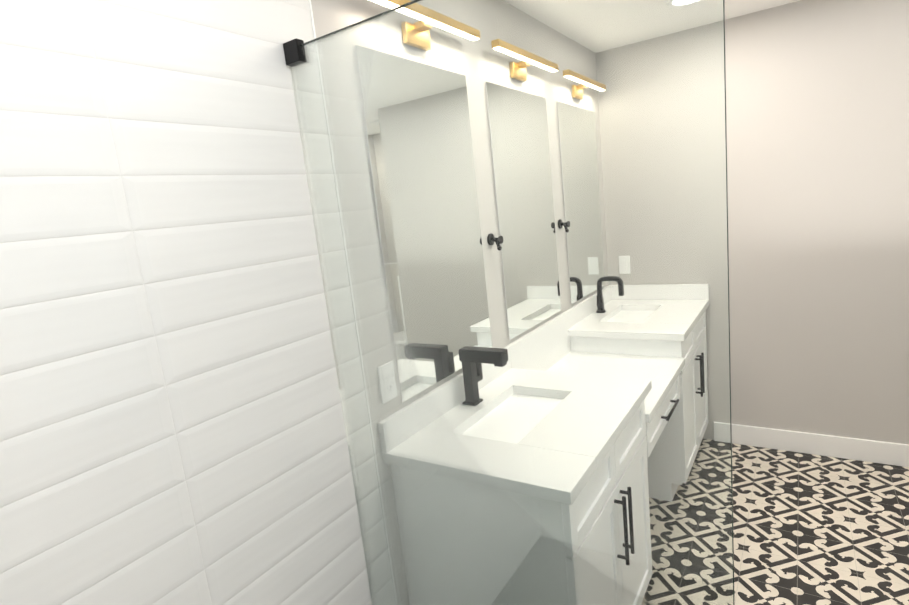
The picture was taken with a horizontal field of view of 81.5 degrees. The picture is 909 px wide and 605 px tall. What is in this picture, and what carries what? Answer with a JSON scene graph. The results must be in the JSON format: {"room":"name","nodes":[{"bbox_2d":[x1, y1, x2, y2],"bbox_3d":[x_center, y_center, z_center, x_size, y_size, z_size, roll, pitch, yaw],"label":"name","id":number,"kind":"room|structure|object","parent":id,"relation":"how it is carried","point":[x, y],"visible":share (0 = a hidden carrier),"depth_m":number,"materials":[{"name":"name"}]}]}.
{"room":"bathroom","nodes":[
{"label":"bathroom","id":0,"kind":"room"},
{"bbox_2d":[311,0,608,391],"bbox_3d":[-0.042,0.046,1.959,0.100,2.440,3.700,0,12,33],"label":"wall","id":1,"kind":"structure","parent":0,"point":[329,16],"depth_m":2.16,"materials":[{"name":"grey paint"}]},
{"bbox_2d":[370,0,479,50],"bbox_3d":[-0.100,-0.878,1.693,0.080,0.094,0.610,0,12,33],"label":"sconce","id":2,"kind":"object","parent":1,"relation":"attached to","point":[391,4],"depth_m":1.69,"materials":[{"name":"gold metal"}]},
{"bbox_2d":[366,50,491,387],"bbox_3d":[-0.064,-0.265,1.823,0.006,1.065,0.595,0,12,33],"label":"mirror","id":3,"kind":"object","parent":1,"relation":"attached to","point":[451,208],"depth_m":1.79,"materials":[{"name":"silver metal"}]},
{"bbox_2d":[487,233,502,250],"bbox_3d":[0.168,-0.245,2.134,0.052,0.071,0.048,0,12,33],"label":"hook","id":4,"kind":"object","parent":1,"relation":"attached to","point":[490,240],"depth_m":2.13,"materials":[{"name":"black metal"}]},
{"bbox_2d":[485,82,560,339],"bbox_3d":[0.341,-0.419,2.438,0.006,1.065,0.598,0,12,33],"label":"mirror","id":5,"kind":"object","parent":1,"relation":"attached to","point":[519,161],"depth_m":2.39,"materials":[{"name":"silver metal"}]},
{"bbox_2d":[491,39,558,81],"bbox_3d":[0.305,-1.032,2.308,0.080,0.094,0.610,0,12,33],"label":"sconce","id":6,"kind":"object","parent":1,"relation":"attached to","point":[519,69],"depth_m":2.28,"materials":[{"name":"gold metal"}]},
{"bbox_2d":[558,219,569,232],"bbox_3d":[0.572,-0.399,2.748,0.052,0.071,0.048,0,12,33],"label":"hook","id":7,"kind":"object","parent":1,"relation":"attached to","point":[561,224],"depth_m":2.74,"materials":[{"name":"black metal"}]},
{"bbox_2d":[556,102,604,303],"bbox_3d":[0.744,-0.573,3.051,0.006,1.065,0.600,0,12,33],"label":"mirror","id":8,"kind":"object","parent":1,"relation":"attached to","point":[572,196],"depth_m":3.01,"materials":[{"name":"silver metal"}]},
{"bbox_2d":[563,69,605,99],"bbox_3d":[0.708,-1.186,2.921,0.080,0.094,0.610,0,12,33],"label":"sconce","id":9,"kind":"object","parent":1,"relation":"attached to","point":[579,78],"depth_m":2.89,"materials":[{"name":"gold metal"}]},
{"bbox_2d":[503,0,799,52],"bbox_3d":[1.293,-1.279,1.409,2.920,0.060,4.780,0,12,33],"label":"ceiling","id":10,"kind":"structure","parent":0,"point":[735,8],"depth_m":2.65,"materials":[{"name":"white paint"}]},
{"bbox_2d":[667,0,702,6],"bbox_3d":[1.083,-1.406,2.446,0.188,0.008,0.188,0,12,33],"label":"recessed light","id":11,"kind":"object","parent":10,"relation":"in","point":[682,3],"depth_m":2.49,"materials":[{"name":"white"}]},
{"bbox_2d":[596,0,908,443],"bbox_3d":[1.961,-0.427,3.384,1.880,2.440,0.980,0,12,33],"label":"wall","id":12,"kind":"structure","parent":0,"point":[817,98],"depth_m":2.89,"materials":[{"name":"grey paint"}]},
{"bbox_2d":[619,256,630,273],"bbox_3d":[1.093,-0.242,3.394,0.070,0.116,0.010,0,12,33],"label":"light switch","id":13,"kind":"object","parent":12,"relation":"attached to","point":[625,264],"depth_m":3.39,"materials":[{"name":"white plastic"}]},
{"bbox_2d":[714,422,908,466],"bbox_3d":[2.114,0.810,2.985,1.170,0.125,0.016,0,12,33],"label":"baseboard return","id":14,"kind":"object","parent":12,"relation":"attached to","point":[883,452],"visible":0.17,"depth_m":3.01,"materials":[{"name":"white wood"}]},
{"bbox_2d":[643,439,908,604],"bbox_3d":[1.561,1.168,1.845,2.920,0.060,4.780,0,12,33],"label":"floor","id":15,"kind":"structure","parent":0,"point":[810,529],"depth_m":2.41,"materials":[{"name":"tile"}]},
{"bbox_2d":[283,0,734,604],"bbox_3d":[0.098,0.373,1.197,0.948,2.034,0.024,0,12,33],"label":"glass panel","id":16,"kind":"object","parent":15,"relation":"on","point":[445,518],"visible":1,"depth_m":1.27,"materials":[{"name":"clear glass"}]},
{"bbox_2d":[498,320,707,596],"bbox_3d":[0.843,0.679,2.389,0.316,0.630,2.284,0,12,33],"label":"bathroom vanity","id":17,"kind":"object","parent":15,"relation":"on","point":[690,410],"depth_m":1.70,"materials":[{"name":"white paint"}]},
{"bbox_2d":[458,346,507,405],"bbox_3d":[0.118,0.258,1.880,0.178,0.205,0.098,0,12,33],"label":"faucet","id":18,"kind":"object","parent":17,"relation":"on","point":[472,373],"depth_m":1.87,"materials":[{"name":"black metal"}]},
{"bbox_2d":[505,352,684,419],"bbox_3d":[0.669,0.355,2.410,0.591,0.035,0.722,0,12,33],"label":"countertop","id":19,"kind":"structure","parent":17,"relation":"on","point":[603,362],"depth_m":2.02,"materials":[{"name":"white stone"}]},
{"bbox_2d":[596,276,623,312],"bbox_3d":[0.899,-0.045,3.078,0.164,0.212,0.073,0,12,33],"label":"faucet","id":20,"kind":"object","parent":17,"relation":"on","point":[619,281],"depth_m":3.08,"materials":[{"name":"black metal"}]},
{"bbox_3d":[0.160,0.424,-0.281,2.700,2.440,0.100,0,12,33],"label":"wall","id":21,"kind":"structure","parent":0,"visible":0},
{"bbox_2d":[0,0,371,604],"bbox_3d":[-0.595,0.275,1.015,0.014,2.440,1.208,0,12,33],"label":"shower wall tile","id":22,"kind":"structure","parent":21,"relation":"attached to","point":[172,429],"depth_m":1.02,"materials":[{"name":"white tile"}]}
]}

